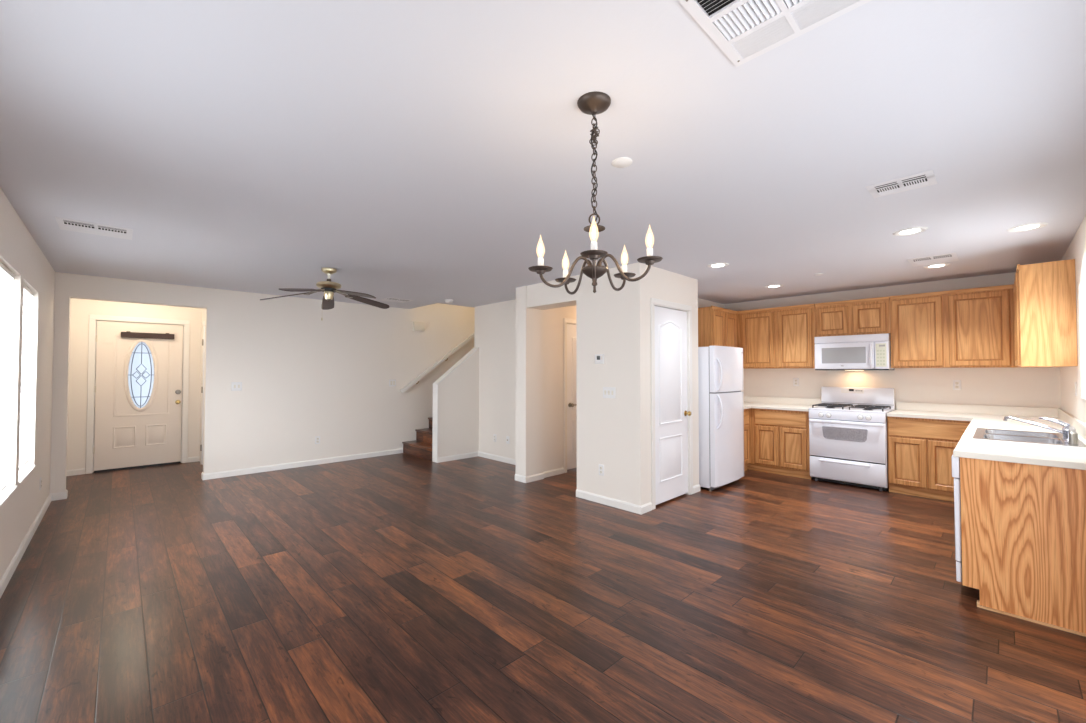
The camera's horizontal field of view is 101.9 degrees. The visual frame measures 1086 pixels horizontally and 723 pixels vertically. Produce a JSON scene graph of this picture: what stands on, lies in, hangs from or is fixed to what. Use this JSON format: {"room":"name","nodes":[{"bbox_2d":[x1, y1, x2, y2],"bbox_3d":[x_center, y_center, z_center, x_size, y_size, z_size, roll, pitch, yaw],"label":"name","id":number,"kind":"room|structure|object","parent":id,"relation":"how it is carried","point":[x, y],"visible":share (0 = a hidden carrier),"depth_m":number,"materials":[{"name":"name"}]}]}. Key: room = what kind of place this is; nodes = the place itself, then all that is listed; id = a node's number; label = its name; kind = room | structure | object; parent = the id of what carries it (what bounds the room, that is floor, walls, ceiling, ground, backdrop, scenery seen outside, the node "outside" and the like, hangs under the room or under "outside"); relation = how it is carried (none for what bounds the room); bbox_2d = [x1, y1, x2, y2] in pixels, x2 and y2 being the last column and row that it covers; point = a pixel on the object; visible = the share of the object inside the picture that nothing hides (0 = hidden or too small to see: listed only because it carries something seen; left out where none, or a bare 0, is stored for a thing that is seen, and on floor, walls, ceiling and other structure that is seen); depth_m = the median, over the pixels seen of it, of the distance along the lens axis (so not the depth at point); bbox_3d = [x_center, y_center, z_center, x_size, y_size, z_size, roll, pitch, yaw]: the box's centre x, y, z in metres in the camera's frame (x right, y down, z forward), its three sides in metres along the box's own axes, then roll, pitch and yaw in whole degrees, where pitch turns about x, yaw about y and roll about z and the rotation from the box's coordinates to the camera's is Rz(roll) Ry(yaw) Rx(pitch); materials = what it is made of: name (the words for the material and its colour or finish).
{"room":"open-plan living area","nodes":[
{"label":"open-plan living area","id":0,"kind":"room"},
{"bbox_2d":[0,188,54,579],"bbox_3d":[-3.258,0.213,2.552,0.130,2.440,9.300,1,-2,-44],"label":"wall","id":1,"kind":"structure","parent":0,"point":[20,253],"depth_m":3.37,"materials":[{"name":"beige paint"}]},
{"bbox_2d":[0,275,17,506],"bbox_3d":[-3.460,0.130,2.776,0.137,1.495,0.800,1,-2,-44],"label":"window","id":2,"kind":"structure","parent":1,"relation":"in","point":[5,494],"depth_m":2.89,"materials":[{"name":"white paint"}]},
{"bbox_2d":[0,262,14,492],"bbox_3d":[-3.449,0.120,2.787,0.047,1.466,0.788,1,-2,-44],"label":"window blind","id":3,"kind":"object","parent":2,"relation":"attached to","point":[5,272],"visible":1,"depth_m":2.98,"materials":[{"name":"white paint"}]},
{"bbox_2d":[0,494,51,597],"bbox_3d":[-3.175,1.394,2.543,0.014,0.078,8.930,1,-2,-44],"label":"baseboard","id":4,"kind":"structure","parent":1,"relation":"attached to","point":[5,579],"depth_m":3.28,"materials":[{"name":"white paint"}]},
{"bbox_2d":[19,285,33,469],"bbox_3d":[-4.096,0.124,3.461,0.047,1.436,0.788,1,-2,-44],"label":"window blind","id":5,"kind":"object","parent":1,"relation":"attached to","point":[23,458],"visible":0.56,"depth_m":3.62,"materials":[{"name":"white paint"}]},
{"bbox_2d":[19,465,35,483],"bbox_3d":[-4.107,0.147,3.450,0.137,1.490,0.800,1,-2,-44],"label":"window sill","id":6,"kind":"structure","parent":1,"relation":"in","point":[24,471],"depth_m":3.53,"materials":[{"name":"white paint"}]},
{"bbox_2d":[67,298,201,469],"bbox_3d":[-5.731,0.296,6.387,1.615,2.440,0.120,1,-2,-44],"label":"wall","id":7,"kind":"structure","parent":0,"point":[80,309],"depth_m":5.95,"materials":[{"name":"beige paint"}]},
{"bbox_2d":[66,456,199,475],"bbox_3d":[-5.757,1.474,6.244,1.415,0.078,0.014,1,-2,-44],"label":"baseboard","id":8,"kind":"structure","parent":7,"relation":"attached to","point":[196,458],"depth_m":5.86,"materials":[{"name":"white paint"}]},
{"bbox_2d":[85,314,189,473],"bbox_3d":[-5.735,0.444,6.286,1.065,2.140,0.016,1,-2,-44],"label":"trim","id":9,"kind":"structure","parent":7,"relation":"attached to","point":[92,318],"depth_m":6.05,"materials":[{"name":"white paint"}]},
{"bbox_2d":[92,320,183,472],"bbox_3d":[-5.765,0.477,6.313,0.939,2.075,0.174,1,-2,-44],"label":"door","id":10,"kind":"structure","parent":7,"relation":"in","point":[126,435],"depth_m":6.25,"materials":[{"name":"white paint"}]},
{"bbox_2d":[121,331,174,338],"bbox_3d":[-5.678,-0.377,6.344,0.574,0.088,0.054,1,-2,-44],"label":"rolled shade","id":11,"kind":"object","parent":10,"relation":"attached to","point":[124,334],"depth_m":6.34,"materials":[{"name":"fabric"}]},
{"bbox_2d":[200,308,204,444],"bbox_3d":[-4.729,0.294,6.307,0.120,2.440,1.383,1,-2,-44],"label":"wall","id":12,"kind":"structure","parent":0,"point":[203,310],"depth_m":6.72,"materials":[{"name":"beige paint"}]},
{"bbox_2d":[200,326,204,464],"bbox_3d":[-4.761,0.482,6.226,0.028,2.020,0.790,1,-2,-44],"label":"door","id":13,"kind":"structure","parent":12,"relation":"in","point":[203,340],"depth_m":6.43,"materials":[{"name":"white paint"}]},
{"bbox_2d":[200,321,204,464],"bbox_3d":[-4.753,0.458,6.228,0.018,2.110,0.920,1,-2,-44],"label":"trim","id":14,"kind":"structure","parent":12,"relation":"attached to","point":[203,321],"depth_m":6.52,"materials":[{"name":"white paint"}]},
{"bbox_2d":[50,272,474,492],"bbox_3d":[-2.490,-0.962,7.442,7.715,5.000,0.120,1,-2,-44],"label":"wall","id":15,"kind":"structure","parent":0,"point":[303,376],"depth_m":6.31,"materials":[{"name":"beige paint"}]},
{"bbox_2d":[50,448,402,500],"bbox_3d":[-3.834,1.471,6.089,3.975,0.078,0.134,1,-2,-44],"label":"baseboard","id":16,"kind":"structure","parent":15,"relation":"attached to","point":[60,495],"depth_m":6.18,"materials":[{"name":"white paint"}]},
{"bbox_2d":[231,382,241,390],"bbox_3d":[-4.046,0.330,5.825,0.116,0.114,0.017,1,-2,-44],"label":"light switch","id":17,"kind":"object","parent":15,"relation":"attached to","point":[235,386],"visible":1,"depth_m":5.83,"materials":[{"name":"white plastic"}]},
{"bbox_2d":[315,436,319,443],"bbox_3d":[-3.325,1.161,6.505,0.070,0.114,0.009,1,-2,-44],"label":"outlet","id":18,"kind":"object","parent":15,"relation":"attached to","point":[317,438],"visible":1,"depth_m":6.50,"materials":[{"name":"white plastic"}]},
{"bbox_2d":[389,379,395,385],"bbox_3d":[-2.497,0.356,7.319,0.116,0.114,0.009,1,-2,-44],"label":"light switch","id":19,"kind":"object","parent":15,"relation":"attached to","point":[391,382],"visible":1,"depth_m":7.32,"materials":[{"name":"white plastic"}]},
{"bbox_2d":[413,322,424,330],"bbox_3d":[-2.152,-0.607,7.639,0.208,0.158,0.055,1,-2,-44],"label":"door chime","id":20,"kind":"object","parent":15,"relation":"attached to","point":[417,326],"visible":1,"depth_m":7.61,"materials":[{"name":"beige plastic"}]},
{"bbox_2d":[400,333,473,392],"bbox_3d":[-1.436,-0.403,8.300,2.645,1.899,0.084,1,-2,-44],"label":"handrail","id":21,"kind":"object","parent":15,"relation":"attached to","point":[471,336],"visible":0.68,"depth_m":7.80,"materials":[{"name":"white paint"}]},
{"bbox_2d":[438,349,478,456],"bbox_3d":[-1.358,0.654,6.953,0.750,1.748,0.130,1,-2,-44],"label":"wall","id":22,"kind":"structure","parent":0,"point":[458,393],"depth_m":6.92,"materials":[{"name":"beige paint"}]},
{"bbox_2d":[432,347,478,462],"bbox_3d":[-1.359,0.642,6.952,0.770,1.772,0.144,1,-2,-44],"label":"trim","id":23,"kind":"structure","parent":22,"relation":"attached to","point":[435,384],"depth_m":6.70,"materials":[{"name":"white paint"}]},
{"bbox_2d":[438,451,478,462],"bbox_3d":[-1.308,1.488,6.883,0.750,0.078,0.014,1,-2,-44],"label":"baseboard","id":24,"kind":"structure","parent":22,"relation":"attached to","point":[471,454],"depth_m":6.87,"materials":[{"name":"white paint"}]},
{"bbox_2d":[474,299,515,458],"bbox_3d":[-0.488,0.302,6.676,0.110,2.440,1.745,1,-2,-44],"label":"wall","id":25,"kind":"structure","parent":0,"point":[495,323],"depth_m":6.83,"materials":[{"name":"beige paint"}]},
{"bbox_2d":[479,451,515,464],"bbox_3d":[-0.488,1.481,6.561,0.014,0.078,1.615,1,-2,-44],"label":"baseboard","id":26,"kind":"structure","parent":25,"relation":"attached to","point":[481,454],"depth_m":6.77,"materials":[{"name":"white paint"}]},
{"bbox_2d":[0,0,1085,308],"bbox_3d":[-0.477,-0.999,5.249,7.850,0.100,9.300,1,-2,-44],"label":"ceiling","id":27,"kind":"structure","parent":0,"point":[423,152],"depth_m":2.03,"materials":[{"name":"white paint"}]},
{"bbox_2d":[55,217,132,239],"bbox_3d":[-3.344,-0.989,3.301,0.394,0.005,0.362,1,-2,-44],"label":"ceiling vent","id":28,"kind":"object","parent":27,"relation":"in","point":[63,223],"visible":1,"depth_m":3.28,"materials":[{"name":"white metal"}]},
{"bbox_2d":[260,267,388,319],"bbox_3d":[-2.192,-0.693,4.623,1.200,0.540,1.249,1,-2,-44],"label":"ceiling fan","id":29,"kind":"object","parent":27,"relation":"hanging from","point":[329,288],"visible":1,"depth_m":4.54,"materials":[{"name":"gold metal"}]},
{"bbox_2d":[380,297,413,302],"bbox_3d":[-2.204,-0.917,6.612,0.390,0.005,0.360,1,-2,-44],"label":"ceiling vent","id":30,"kind":"object","parent":27,"relation":"in","point":[389,299],"visible":1,"depth_m":6.62,"materials":[{"name":"white metal"}]},
{"bbox_2d":[444,299,453,302],"bbox_3d":[-1.406,-0.898,6.592,0.136,0.044,0.136,1,-2,-44],"label":"smoke detector","id":31,"kind":"object","parent":27,"relation":"attached to","point":[445,300],"visible":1,"depth_m":6.54,"materials":[{"name":"white plastic"}]},
{"bbox_2d":[528,91,662,294],"bbox_3d":[0.212,-0.645,1.748,0.489,0.759,0.502,1,-2,-44],"label":"chandelier","id":32,"kind":"object","parent":27,"relation":"hanging from","point":[594,103],"visible":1,"depth_m":1.70,"materials":[{"name":"brown metal"}]},
{"bbox_2d":[612,157,631,167],"bbox_3d":[0.402,-1.008,2.241,0.104,0.012,0.104,1,-2,-44],"label":"ceiling disc","id":33,"kind":"object","parent":27,"relation":"attached to","point":[621,162],"visible":1,"depth_m":2.22,"materials":[{"name":"white plastic"}]},
{"bbox_2d":[707,263,728,267],"bbox_3d":[1.754,-0.962,4.417,0.208,0.008,0.208,1,-2,-44],"label":"recessed light","id":34,"kind":"object","parent":27,"relation":"in","point":[713,265],"visible":1,"depth_m":4.41,"materials":[{"name":"white plastic"}]},
{"bbox_2d":[765,284,782,287],"bbox_3d":[2.887,-0.939,5.508,0.208,0.008,0.208,1,-2,-44],"label":"recessed light","id":35,"kind":"object","parent":27,"relation":"in","point":[775,285],"visible":1,"depth_m":5.50,"materials":[{"name":"white plastic"}]},
{"bbox_2d":[678,0,871,66],"bbox_3d":[0.664,-1.030,1.247,0.400,0.011,0.398,1,-2,-44],"label":"ceiling vent","id":36,"kind":"object","parent":27,"relation":"in","point":[744,30],"visible":1,"depth_m":1.32,"materials":[{"name":"white metal"}]},
{"bbox_2d":[865,170,937,197],"bbox_3d":[2.043,-1.006,2.514,0.249,0.005,0.293,1,-2,-44],"label":"ceiling vent","id":37,"kind":"object","parent":27,"relation":"in","point":[927,178],"visible":1,"depth_m":2.50,"materials":[{"name":"white metal"}]},
{"bbox_2d":[893,227,927,235],"bbox_3d":[2.785,-0.986,3.345,0.208,0.008,0.208,1,-2,-44],"label":"recessed light","id":38,"kind":"object","parent":27,"relation":"in","point":[913,230],"visible":1,"depth_m":3.34,"materials":[{"name":"white plastic"}]},
{"bbox_2d":[907,252,958,266],"bbox_3d":[3.726,-0.969,4.210,0.424,0.005,0.340,1,-2,-44],"label":"ceiling vent","id":39,"kind":"object","parent":27,"relation":"in","point":[949,257],"visible":1,"depth_m":4.19,"materials":[{"name":"white metal"}]},
{"bbox_2d":[923,263,949,268],"bbox_3d":[3.966,-0.962,4.439,0.208,0.008,0.208,1,-2,-44],"label":"recessed light","id":40,"kind":"object","parent":27,"relation":"in","point":[939,265],"visible":1,"depth_m":4.42,"materials":[{"name":"white plastic"}]},
{"bbox_2d":[1007,222,1047,231],"bbox_3d":[3.571,-0.988,3.252,0.208,0.008,0.208,1,-2,-44],"label":"recessed light","id":41,"kind":"object","parent":27,"relation":"in","point":[1026,227],"visible":1,"depth_m":3.24,"materials":[{"name":"white plastic"}]},
{"bbox_2d":[0,453,1085,722],"bbox_3d":[-0.477,1.520,5.194,7.850,0.060,9.300,1,-2,-44],"label":"floor","id":42,"kind":"structure","parent":0,"point":[401,587],"depth_m":2.59,"materials":[{"name":"brown wood"}]},
{"bbox_2d":[402,417,432,460],"bbox_3d":[-0.886,0.433,8.186,3.178,2.244,0.978,1,-2,-44],"label":"staircase","id":43,"kind":"structure","parent":42,"relation":"on","point":[421,447],"depth_m":7.26,"materials":[{"name":"brown wood"}]},
{"bbox_2d":[698,346,743,490],"bbox_3d":[2.013,0.663,5.522,0.810,1.668,0.803,1,-2,-44],"label":"refrigerator","id":44,"kind":"object","parent":42,"relation":"on","point":[720,368],"visible":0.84,"depth_m":5.12,"materials":[{"name":"white metal"}]},
{"bbox_2d":[744,409,749,470],"bbox_3d":[2.454,1.081,6.127,0.578,0.860,0.621,1,-2,-44],"label":"base cabinet","id":45,"kind":"object","parent":42,"relation":"on","point":[746,411],"visible":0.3,"depth_m":6.02,"materials":[{"name":"brown wood"}]},
{"bbox_2d":[747,408,811,478],"bbox_3d":[3.127,1.084,6.273,0.621,0.860,1.345,1,-2,-44],"label":"base cabinet","id":46,"kind":"object","parent":42,"relation":"on","point":[778,439],"visible":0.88,"depth_m":5.84,"materials":[{"name":"brown wood"}]},
{"bbox_2d":[743,396,821,411],"bbox_3d":[2.921,0.578,6.089,1.193,0.136,1.342,1,-2,-44],"label":"countertop","id":47,"kind":"structure","parent":46,"relation":"on","point":[757,402],"depth_m":6.20,"materials":[{"name":"beige laminate"}]},
{"bbox_2d":[809,386,894,490],"bbox_3d":[3.829,0.912,5.475,0.687,1.168,0.776,1,-2,-44],"label":"stove","id":48,"kind":"object","parent":42,"relation":"on","point":[848,439],"visible":0.98,"depth_m":5.30,"materials":[{"name":"white metal"}]},
{"bbox_2d":[809,406,893,413],"bbox_3d":[3.820,0.594,5.474,0.570,0.019,0.776,1,-2,-44],"label":"cooktop","id":49,"kind":"object","parent":48,"relation":"in","point":[819,409],"depth_m":5.34,"materials":[{"name":"white metal"}]},
{"bbox_2d":[887,416,970,501],"bbox_3d":[4.596,1.050,4.744,0.621,0.860,1.325,1,-2,-44],"label":"base cabinet","id":50,"kind":"object","parent":42,"relation":"on","point":[920,450],"visible":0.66,"depth_m":4.79,"materials":[{"name":"brown wood"}]},
{"bbox_2d":[887,402,1085,469],"bbox_3d":[3.628,0.528,3.822,3.313,0.136,1.320,1,-2,-44],"label":"countertop","id":51,"kind":"structure","parent":50,"relation":"on","point":[980,416],"depth_m":3.66,"materials":[{"name":"beige laminate"}]},
{"bbox_2d":[972,428,1085,447],"bbox_3d":[3.506,0.631,3.208,0.836,0.176,0.516,1,-2,-44],"label":"sink","id":52,"kind":"object","parent":51,"relation":"in","point":[1047,438],"visible":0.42,"depth_m":3.25,"materials":[{"name":"metal"}]},
{"bbox_2d":[985,429,1057,437],"bbox_3d":[3.629,0.634,3.353,0.354,0.176,0.382,1,-2,-44],"label":"basin","id":53,"kind":"object","parent":52,"relation":"in","point":[989,431],"depth_m":3.45,"materials":[{"name":"silver metal"}]},
{"bbox_2d":[984,434,1062,443],"bbox_3d":[3.356,0.628,3.092,0.354,0.176,0.382,1,-2,-44],"label":"basin","id":54,"kind":"object","parent":52,"relation":"in","point":[1046,440],"depth_m":3.19,"materials":[{"name":"silver metal"}]},
{"bbox_2d":[1003,416,1077,443],"bbox_3d":[3.443,0.465,3.065,0.265,0.149,0.336,1,-2,-44],"label":"faucet","id":55,"kind":"object","parent":51,"relation":"on","point":[1069,433],"visible":1,"depth_m":2.99,"materials":[{"name":"silver metal"}]},
{"bbox_2d":[951,455,961,581],"bbox_3d":[2.917,1.004,2.663,0.617,0.862,0.612,1,-2,-44],"label":"dishwasher","id":56,"kind":"object","parent":42,"relation":"on","point":[955,460],"visible":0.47,"depth_m":2.66,"materials":[{"name":"white metal"}]},
{"bbox_2d":[960,457,1085,636],"bbox_3d":[2.708,0.998,2.424,0.028,0.864,0.592,1,-2,-44],"label":"end panel","id":57,"kind":"object","parent":42,"relation":"on","point":[1023,526],"visible":0.95,"depth_m":2.45,"materials":[{"name":"brown wood"}]},
{"bbox_2d":[516,286,575,475],"bbox_3d":[0.646,0.297,6.420,2.568,2.440,0.195,1,-2,-44],"label":"wall","id":58,"kind":"structure","parent":0,"point":[539,333],"depth_m":5.61,"materials":[{"name":"beige paint"}]},
{"bbox_2d":[515,467,563,482],"bbox_3d":[0.610,1.476,6.350,2.482,0.078,0.209,1,-2,-44],"label":"baseboard","id":59,"kind":"structure","parent":58,"relation":"attached to","point":[525,479],"depth_m":5.57,"materials":[{"name":"white paint"}]},
{"bbox_2d":[564,318,575,472],"bbox_3d":[0.602,0.464,6.277,0.885,2.100,0.016,1,-2,-44],"label":"trim","id":60,"kind":"structure","parent":58,"relation":"attached to","point":[566,320],"depth_m":5.98,"materials":[{"name":"white paint"}]},
{"bbox_2d":[567,323,576,469],"bbox_3d":[0.560,0.494,6.320,0.765,2.040,0.214,1,-2,-44],"label":"door","id":61,"kind":"structure","parent":58,"relation":"in","point":[571,327],"depth_m":6.11,"materials":[{"name":"white paint"}]},
{"bbox_2d":[527,276,575,309],"bbox_3d":[0.186,-0.811,5.293,0.286,0.275,0.830,1,-2,-44],"label":"wall header","id":62,"kind":"structure","parent":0,"point":[540,296],"depth_m":5.23,"materials":[{"name":"beige paint"}]},
{"bbox_2d":[576,262,698,505],"bbox_3d":[1.084,0.266,4.984,1.186,2.440,0.826,1,-2,-44],"label":"wall","id":63,"kind":"structure","parent":0,"point":[615,434],"depth_m":4.53,"materials":[{"name":"beige paint"}]},
{"bbox_2d":[595,354,603,363],"bbox_3d":[0.593,-0.025,4.626,0.027,0.100,0.116,1,-2,-44],"label":"thermostat","id":64,"kind":"object","parent":63,"relation":"attached to","point":[599,358],"visible":1,"depth_m":4.61,"materials":[{"name":"white plastic"}]},
{"bbox_2d":[599,464,603,475],"bbox_3d":[0.607,1.132,4.600,0.009,0.114,0.070,1,-2,-44],"label":"outlet","id":65,"kind":"object","parent":63,"relation":"attached to","point":[601,467],"visible":1,"depth_m":4.59,"materials":[{"name":"white plastic"}]},
{"bbox_2d":[603,387,615,398],"bbox_3d":[0.676,0.321,4.539,0.017,0.114,0.162,1,-2,-44],"label":"light switch","id":66,"kind":"object","parent":63,"relation":"attached to","point":[608,392],"visible":1,"depth_m":4.53,"materials":[{"name":"white plastic"}]},
{"bbox_2d":[576,484,699,514],"bbox_3d":[1.537,1.456,5.393,2.470,0.078,0.854,1,-2,-44],"label":"baseboard","id":67,"kind":"structure","parent":63,"relation":"attached to","point":[634,508],"depth_m":4.48,"materials":[{"name":"white paint"}]},
{"bbox_2d":[650,298,692,509],"bbox_3d":[1.380,0.422,4.681,0.831,2.113,0.016,1,-2,-44],"label":"trim","id":68,"kind":"structure","parent":63,"relation":"attached to","point":[653,301],"depth_m":4.44,"materials":[{"name":"white paint"}]},
{"bbox_2d":[654,304,690,504],"bbox_3d":[1.351,0.452,4.704,0.722,2.055,0.162,1,-2,-44],"label":"door","id":69,"kind":"structure","parent":63,"relation":"in","point":[672,413],"depth_m":4.69,"materials":[{"name":"white paint"}]},
{"bbox_2d":[698,298,723,307],"bbox_3d":[2.138,0.295,6.345,2.220,2.440,0.100,1,-2,-44],"label":"wall","id":70,"kind":"structure","parent":0,"point":[701,302],"depth_m":6.62,"materials":[{"name":"beige paint"}]},
{"bbox_2d":[698,306,736,346],"bbox_3d":[2.476,-0.326,6.373,0.808,0.852,0.343,1,-2,-44],"label":"upper cabinet","id":71,"kind":"object","parent":70,"relation":"attached to","point":[717,326],"visible":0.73,"depth_m":6.11,"materials":[{"name":"brown wood"}]},
{"bbox_2d":[724,272,1060,409],"bbox_3d":[4.086,0.284,5.832,0.120,2.440,3.580,1,-2,-44],"label":"wall","id":72,"kind":"structure","parent":0,"point":[1029,386],"depth_m":5.28,"materials":[{"name":"beige paint"}]},
{"bbox_2d":[736,304,814,368],"bbox_3d":[3.229,-0.325,6.402,0.344,0.852,1.345,1,-2,-44],"label":"upper cabinet","id":73,"kind":"object","parent":72,"relation":"attached to","point":[776,337],"visible":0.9,"depth_m":6.12,"materials":[{"name":"brown wood"}]},
{"bbox_2d":[743,396,821,405],"bbox_3d":[2.921,0.559,6.089,1.193,0.100,1.342,1,-2,-44],"label":"backsplash","id":74,"kind":"structure","parent":72,"relation":"attached to","point":[752,399],"depth_m":6.36,"materials":[{"name":"beige laminate"}]},
{"bbox_2d":[793,378,798,385],"bbox_3d":[3.590,0.291,6.256,0.009,0.114,0.070,1,-2,-44],"label":"outlet","id":75,"kind":"object","parent":72,"relation":"attached to","point":[795,380],"visible":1,"depth_m":6.25,"materials":[{"name":"white plastic"}]},
{"bbox_2d":[815,296,890,336],"bbox_3d":[3.969,-0.548,5.636,0.344,0.439,0.785,1,-2,-44],"label":"upper cabinet","id":76,"kind":"object","parent":72,"relation":"attached to","point":[869,315],"visible":0.98,"depth_m":5.49,"materials":[{"name":"brown wood"}]},
{"bbox_2d":[814,333,894,369],"bbox_3d":[3.932,-0.105,5.588,0.449,0.437,0.770,1,-2,-44],"label":"microwave","id":77,"kind":"object","parent":76,"relation":"attached to","point":[867,351],"visible":1,"depth_m":5.43,"materials":[{"name":"white plastic"}]},
{"bbox_2d":[953,380,960,389],"bbox_3d":[4.746,0.270,5.052,0.009,0.114,0.070,1,-2,-44],"label":"outlet","id":78,"kind":"object","parent":72,"relation":"attached to","point":[956,383],"visible":1,"depth_m":5.05,"materials":[{"name":"white plastic"}]},
{"bbox_2d":[890,284,1026,367],"bbox_3d":[4.699,-0.358,4.870,0.344,0.852,1.320,1,-2,-44],"label":"upper cabinet","id":79,"kind":"object","parent":72,"relation":"attached to","point":[972,327],"visible":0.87,"depth_m":4.82,"materials":[{"name":"brown wood"}]},
{"bbox_2d":[1060,215,1085,423],"bbox_3d":[2.691,0.199,1.922,7.850,2.440,0.130,1,-2,-44],"label":"wall","id":80,"kind":"structure","parent":0,"point":[1075,406],"depth_m":3.35,"materials":[{"name":"beige paint"}]},
{"bbox_2d":[896,402,1085,439],"bbox_3d":[3.637,0.510,3.831,3.288,0.100,1.320,1,-2,-44],"label":"backsplash","id":81,"kind":"structure","parent":80,"relation":"attached to","point":[1080,427],"depth_m":4.79,"materials":[{"name":"beige laminate"}]},
{"bbox_2d":[1013,259,1077,366],"bbox_3d":[4.485,-0.378,3.970,1.198,0.852,0.318,1,-2,-44],"label":"upper cabinet","id":82,"kind":"object","parent":80,"relation":"attached to","point":[1045,321],"visible":1,"depth_m":3.55,"materials":[{"name":"brown wood"}]},
{"bbox_2d":[1074,382,1076,395],"bbox_3d":[4.284,0.219,3.547,0.070,0.114,0.009,1,-2,-44],"label":"light switch","id":83,"kind":"object","parent":80,"relation":"attached to","point":[1075,383],"visible":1,"depth_m":3.53,"materials":[{"name":"white plastic"}]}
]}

